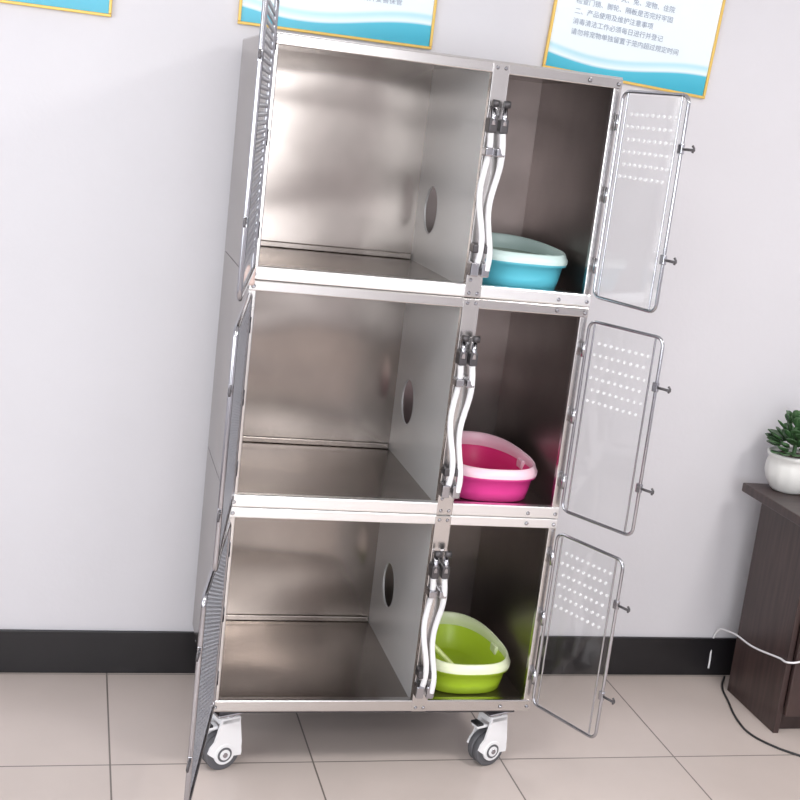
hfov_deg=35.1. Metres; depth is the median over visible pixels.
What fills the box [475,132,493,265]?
lever
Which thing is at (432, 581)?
lever
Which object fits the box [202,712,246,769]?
front left caster
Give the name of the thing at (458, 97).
divider
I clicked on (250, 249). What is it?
perforations
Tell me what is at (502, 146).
lever
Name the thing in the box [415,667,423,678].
clip
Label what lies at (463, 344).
pin
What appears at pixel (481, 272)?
clip
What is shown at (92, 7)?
poster
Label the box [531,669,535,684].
hinge
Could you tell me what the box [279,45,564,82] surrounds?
roof
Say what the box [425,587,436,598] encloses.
clip
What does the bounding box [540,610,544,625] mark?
hinge
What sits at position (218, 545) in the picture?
frame
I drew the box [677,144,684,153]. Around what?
latch plate
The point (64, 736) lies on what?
floor
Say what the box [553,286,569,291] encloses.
pan
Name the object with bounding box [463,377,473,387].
clip
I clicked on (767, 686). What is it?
base cabinet
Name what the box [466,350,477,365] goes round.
clip
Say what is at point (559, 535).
frame
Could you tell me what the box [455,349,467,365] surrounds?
clip
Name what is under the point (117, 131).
wall
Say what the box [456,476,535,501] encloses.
basin
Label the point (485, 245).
clip
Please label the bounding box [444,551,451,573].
pin
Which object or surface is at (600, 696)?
latch plate
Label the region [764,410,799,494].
potted succulent
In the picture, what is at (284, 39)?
rail
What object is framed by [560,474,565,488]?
hinge
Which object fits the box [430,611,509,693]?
box
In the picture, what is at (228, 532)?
inner bar hinge
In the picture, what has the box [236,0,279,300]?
frame
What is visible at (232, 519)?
stile
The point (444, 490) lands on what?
clip
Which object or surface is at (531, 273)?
basin
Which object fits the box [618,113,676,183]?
perforations
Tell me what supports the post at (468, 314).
on the rail at (255, 500)
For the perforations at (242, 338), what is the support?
attached to the door
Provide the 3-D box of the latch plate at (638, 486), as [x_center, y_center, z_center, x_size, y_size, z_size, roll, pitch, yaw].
[0.613,0.226,3.244,0.010,0.024,0.016,-5,17,-43]
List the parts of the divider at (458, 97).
hole rim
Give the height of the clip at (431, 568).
0.036 m
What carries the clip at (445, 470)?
attached to the post at (468, 314)
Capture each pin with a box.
[433,551,441,572]
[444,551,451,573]
[461,335,469,358]
[471,336,480,359]
[491,99,499,125]
[502,101,510,126]
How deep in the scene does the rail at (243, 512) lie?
3.33 m
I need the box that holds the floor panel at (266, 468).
[238,442,430,499]
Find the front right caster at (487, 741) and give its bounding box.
[467,712,511,765]
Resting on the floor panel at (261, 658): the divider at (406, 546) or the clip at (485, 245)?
the divider at (406, 546)
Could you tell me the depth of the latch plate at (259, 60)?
2.46 m
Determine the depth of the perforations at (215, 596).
3.01 m
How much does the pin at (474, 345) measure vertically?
0.065 m
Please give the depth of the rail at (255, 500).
3.33 m
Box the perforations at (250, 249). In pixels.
[244,0,275,271]
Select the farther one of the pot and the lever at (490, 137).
the pot
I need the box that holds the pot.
[764,446,799,494]
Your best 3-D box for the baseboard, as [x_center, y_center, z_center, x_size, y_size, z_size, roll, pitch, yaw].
[-0.186,0.824,4.111,6.200,0.138,0.012,3,13,-15]
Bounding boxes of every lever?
[420,579,435,688]
[429,579,447,693]
[446,365,463,487]
[456,366,474,492]
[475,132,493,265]
[485,134,505,270]
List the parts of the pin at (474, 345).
latch knob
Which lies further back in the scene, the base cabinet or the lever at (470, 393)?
the base cabinet
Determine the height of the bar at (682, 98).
0.516 m
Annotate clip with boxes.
[243,265,255,285]
[413,681,423,698]
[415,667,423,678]
[424,681,433,698]
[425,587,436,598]
[428,562,439,578]
[428,667,431,678]
[436,587,446,598]
[438,482,449,497]
[439,562,449,578]
[441,465,449,475]
[449,482,459,498]
[452,376,463,386]
[454,466,457,476]
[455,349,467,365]
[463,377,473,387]
[466,261,478,276]
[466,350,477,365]
[469,243,478,252]
[478,262,488,277]
[481,147,493,156]
[483,244,486,253]
[484,117,497,132]
[493,148,504,157]
[496,119,508,133]
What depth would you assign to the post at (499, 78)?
3.18 m
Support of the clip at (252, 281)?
attached to the rail at (270, 273)
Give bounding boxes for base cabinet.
[727,483,799,732]
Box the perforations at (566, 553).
[554,552,611,628]
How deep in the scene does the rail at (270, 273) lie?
3.20 m
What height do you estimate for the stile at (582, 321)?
0.585 m
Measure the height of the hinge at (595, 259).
0.040 m
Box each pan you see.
[259,246,451,281]
[433,673,520,696]
[454,488,547,504]
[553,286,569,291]
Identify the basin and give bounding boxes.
[430,669,507,693]
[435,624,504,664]
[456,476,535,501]
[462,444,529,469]
[482,258,565,289]
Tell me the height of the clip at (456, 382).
0.022 m
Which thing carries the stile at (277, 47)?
on the rail at (270, 273)
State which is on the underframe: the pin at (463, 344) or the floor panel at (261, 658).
the floor panel at (261, 658)
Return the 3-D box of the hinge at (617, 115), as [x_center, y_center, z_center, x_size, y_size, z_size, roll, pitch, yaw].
[0.554,-0.705,3.218,0.016,0.040,0.016,-1,15,-32]
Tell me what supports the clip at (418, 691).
attached to the post at (440, 532)
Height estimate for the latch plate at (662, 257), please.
0.024 m
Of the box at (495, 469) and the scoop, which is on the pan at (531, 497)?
the box at (495, 469)
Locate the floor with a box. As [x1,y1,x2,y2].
[0,673,799,799]
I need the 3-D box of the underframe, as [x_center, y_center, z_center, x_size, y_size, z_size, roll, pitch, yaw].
[-0.139,0.794,3.744,0.840,0.022,0.515,3,13,-15]
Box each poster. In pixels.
[0,0,111,16]
[237,0,436,49]
[542,0,725,98]
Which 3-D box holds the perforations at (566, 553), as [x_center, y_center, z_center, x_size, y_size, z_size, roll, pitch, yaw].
[0.489,0.509,3.390,0.005,0.163,0.176,-4,16,-40]
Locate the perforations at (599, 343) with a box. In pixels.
[586,342,649,416]
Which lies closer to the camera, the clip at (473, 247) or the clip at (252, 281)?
the clip at (252, 281)
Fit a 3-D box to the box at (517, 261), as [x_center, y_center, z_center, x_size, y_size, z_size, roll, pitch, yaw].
[0.296,-0.382,3.466,0.271,0.118,0.361,3,13,-15]
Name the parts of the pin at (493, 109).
latch knob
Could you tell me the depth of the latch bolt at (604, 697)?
3.33 m
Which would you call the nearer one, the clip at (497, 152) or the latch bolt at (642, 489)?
the clip at (497, 152)
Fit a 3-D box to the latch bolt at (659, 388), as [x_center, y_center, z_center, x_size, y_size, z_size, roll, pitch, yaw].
[0.657,-0.028,3.173,0.007,0.007,0.050,-5,17,-43]
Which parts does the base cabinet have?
door, panel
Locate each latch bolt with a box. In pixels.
[603,696,614,703]
[618,605,629,611]
[641,488,653,493]
[657,387,670,391]
[664,259,676,263]
[682,148,694,151]
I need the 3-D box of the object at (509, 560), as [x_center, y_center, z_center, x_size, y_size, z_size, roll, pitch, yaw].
[0.323,0.532,3.800,0.012,0.569,0.563,3,13,-15]
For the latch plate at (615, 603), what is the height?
0.024 m
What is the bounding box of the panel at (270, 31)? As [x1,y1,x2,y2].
[243,31,622,78]
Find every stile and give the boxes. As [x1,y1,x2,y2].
[216,517,234,699]
[235,286,255,493]
[250,44,278,265]
[522,528,555,699]
[550,317,586,506]
[582,89,621,294]
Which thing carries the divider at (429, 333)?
on the floor panel at (266, 468)
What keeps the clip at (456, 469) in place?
attached to the post at (468, 314)
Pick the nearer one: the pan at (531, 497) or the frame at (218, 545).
the frame at (218, 545)
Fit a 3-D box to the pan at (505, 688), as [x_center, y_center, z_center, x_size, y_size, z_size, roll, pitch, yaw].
[0.129,0.789,3.809,0.327,0.022,0.551,3,13,-15]
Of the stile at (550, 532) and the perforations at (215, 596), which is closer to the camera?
the perforations at (215, 596)
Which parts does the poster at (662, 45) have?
frame, frame, frame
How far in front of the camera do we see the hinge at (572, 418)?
3.38 m
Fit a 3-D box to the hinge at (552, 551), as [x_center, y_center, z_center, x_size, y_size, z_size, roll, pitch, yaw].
[0.418,0.433,3.469,0.016,0.040,0.016,-4,16,-39]
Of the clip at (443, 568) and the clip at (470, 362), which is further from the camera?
the clip at (443, 568)
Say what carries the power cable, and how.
on the floor
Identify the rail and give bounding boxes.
[214,697,529,711]
[230,507,556,527]
[232,492,558,518]
[248,279,588,317]
[255,265,590,306]
[277,32,622,88]
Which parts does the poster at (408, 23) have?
frame, frame, frame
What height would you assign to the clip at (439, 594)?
0.022 m
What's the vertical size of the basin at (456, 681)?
0.080 m
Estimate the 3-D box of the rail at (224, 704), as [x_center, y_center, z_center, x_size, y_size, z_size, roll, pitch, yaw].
[-0.069,0.834,3.471,0.900,0.034,0.023,3,13,-15]
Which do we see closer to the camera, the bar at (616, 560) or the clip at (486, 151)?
the clip at (486, 151)
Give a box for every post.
[411,515,451,710]
[436,298,479,514]
[463,62,510,297]
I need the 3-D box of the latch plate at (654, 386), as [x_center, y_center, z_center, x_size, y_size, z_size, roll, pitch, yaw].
[0.643,-0.032,3.187,0.010,0.024,0.016,-5,17,-43]
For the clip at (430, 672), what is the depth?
3.44 m
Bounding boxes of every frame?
[184,521,230,799]
[212,292,252,571]
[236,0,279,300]
[532,533,623,737]
[561,320,663,535]
[593,90,690,312]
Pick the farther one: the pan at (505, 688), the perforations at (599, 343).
the pan at (505, 688)
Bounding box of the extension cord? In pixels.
[707,628,799,667]
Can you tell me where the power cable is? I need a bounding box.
[721,676,799,756]
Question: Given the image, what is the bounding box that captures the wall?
[0,0,799,637]
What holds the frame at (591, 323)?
attached to the rail at (261, 285)
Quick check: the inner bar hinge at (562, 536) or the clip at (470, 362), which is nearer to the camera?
the clip at (470, 362)
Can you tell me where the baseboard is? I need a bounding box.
[0,629,736,674]
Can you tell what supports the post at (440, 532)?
on the rail at (224, 704)
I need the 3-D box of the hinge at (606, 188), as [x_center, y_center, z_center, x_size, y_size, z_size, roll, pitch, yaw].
[0.533,-0.527,3.257,0.016,0.040,0.016,-1,15,-32]
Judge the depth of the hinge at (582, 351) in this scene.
3.34 m
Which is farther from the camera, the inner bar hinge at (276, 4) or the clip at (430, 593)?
the clip at (430, 593)
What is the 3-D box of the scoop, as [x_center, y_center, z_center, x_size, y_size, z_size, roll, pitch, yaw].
[0.295,-0.367,3.469,0.254,0.072,0.338,3,13,-15]
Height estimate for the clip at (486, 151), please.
0.022 m
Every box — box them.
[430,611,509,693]
[456,431,537,501]
[482,232,567,289]
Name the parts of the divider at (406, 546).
hole rim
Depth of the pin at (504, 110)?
3.12 m
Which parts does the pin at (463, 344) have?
latch knob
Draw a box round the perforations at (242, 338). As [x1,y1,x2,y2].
[220,306,248,540]
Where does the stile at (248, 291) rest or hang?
on the rail at (255, 500)
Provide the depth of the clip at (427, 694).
3.45 m
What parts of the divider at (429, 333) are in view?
hole rim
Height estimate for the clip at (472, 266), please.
0.036 m
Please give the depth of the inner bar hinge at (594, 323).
3.36 m
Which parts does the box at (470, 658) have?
scoop handle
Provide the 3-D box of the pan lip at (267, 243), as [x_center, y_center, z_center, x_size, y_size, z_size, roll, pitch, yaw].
[-0.226,-0.443,3.700,0.539,0.018,0.008,3,13,-15]
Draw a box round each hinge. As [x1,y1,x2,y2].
[211,532,228,706]
[230,302,249,498]
[252,0,277,266]
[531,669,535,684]
[537,536,562,703]
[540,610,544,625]
[549,550,553,565]
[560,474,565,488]
[566,323,595,509]
[570,408,575,423]
[580,341,585,356]
[592,258,597,273]
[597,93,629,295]
[603,187,608,202]
[614,114,618,130]
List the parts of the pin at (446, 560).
latch knob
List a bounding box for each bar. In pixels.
[588,560,617,734]
[624,338,656,531]
[648,97,683,309]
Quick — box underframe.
[219,710,513,712]
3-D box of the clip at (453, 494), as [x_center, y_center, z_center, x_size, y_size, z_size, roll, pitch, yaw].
[0.145,0.238,3.342,0.022,0.036,0.038,3,13,-15]
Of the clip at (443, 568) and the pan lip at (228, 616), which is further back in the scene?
the pan lip at (228, 616)
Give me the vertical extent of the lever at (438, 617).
0.332 m
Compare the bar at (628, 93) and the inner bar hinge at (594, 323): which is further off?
the inner bar hinge at (594, 323)
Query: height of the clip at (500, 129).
0.036 m
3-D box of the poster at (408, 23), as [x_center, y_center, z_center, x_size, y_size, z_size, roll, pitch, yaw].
[-0.139,-1.417,3.561,0.570,0.766,0.013,3,13,-15]
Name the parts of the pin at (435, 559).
latch knob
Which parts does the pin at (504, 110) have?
latch knob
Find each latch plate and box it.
[257,50,262,61]
[598,690,604,700]
[612,599,619,609]
[635,483,642,492]
[651,382,658,391]
[659,255,666,264]
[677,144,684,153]
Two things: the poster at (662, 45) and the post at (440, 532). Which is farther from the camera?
the poster at (662, 45)
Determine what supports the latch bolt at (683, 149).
attached to the door
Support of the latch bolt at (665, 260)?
attached to the frame at (686, 96)
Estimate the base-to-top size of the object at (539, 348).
0.585 m
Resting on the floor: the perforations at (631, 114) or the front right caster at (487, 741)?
the front right caster at (487, 741)
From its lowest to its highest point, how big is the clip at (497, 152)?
0.022 m
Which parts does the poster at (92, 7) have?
frame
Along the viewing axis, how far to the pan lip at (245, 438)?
3.83 m
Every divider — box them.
[368,522,431,696]
[389,303,459,499]
[411,68,489,282]
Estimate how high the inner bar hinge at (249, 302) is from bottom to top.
0.519 m
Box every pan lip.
[226,614,368,621]
[242,436,388,448]
[261,240,411,258]
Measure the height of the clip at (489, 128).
0.036 m
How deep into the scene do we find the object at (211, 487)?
3.69 m
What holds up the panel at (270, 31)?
on the roof
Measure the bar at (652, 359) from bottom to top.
0.514 m
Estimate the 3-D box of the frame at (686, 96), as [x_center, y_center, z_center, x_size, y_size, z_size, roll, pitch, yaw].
[0.597,-0.497,3.156,0.010,0.533,0.245,-1,15,-32]
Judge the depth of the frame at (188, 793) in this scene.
2.79 m
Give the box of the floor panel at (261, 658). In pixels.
[219,620,407,696]
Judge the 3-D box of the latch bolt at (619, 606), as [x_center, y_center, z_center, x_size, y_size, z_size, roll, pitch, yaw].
[0.577,0.539,3.286,0.007,0.007,0.050,-4,16,-40]
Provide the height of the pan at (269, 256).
0.022 m
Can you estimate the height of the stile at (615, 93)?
0.587 m
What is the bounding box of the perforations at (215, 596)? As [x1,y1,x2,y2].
[190,536,227,786]
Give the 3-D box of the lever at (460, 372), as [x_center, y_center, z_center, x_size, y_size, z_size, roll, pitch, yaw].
[0.138,0.074,3.294,0.026,0.343,0.042,-1,15,-32]
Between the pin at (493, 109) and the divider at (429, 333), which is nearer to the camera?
the pin at (493, 109)

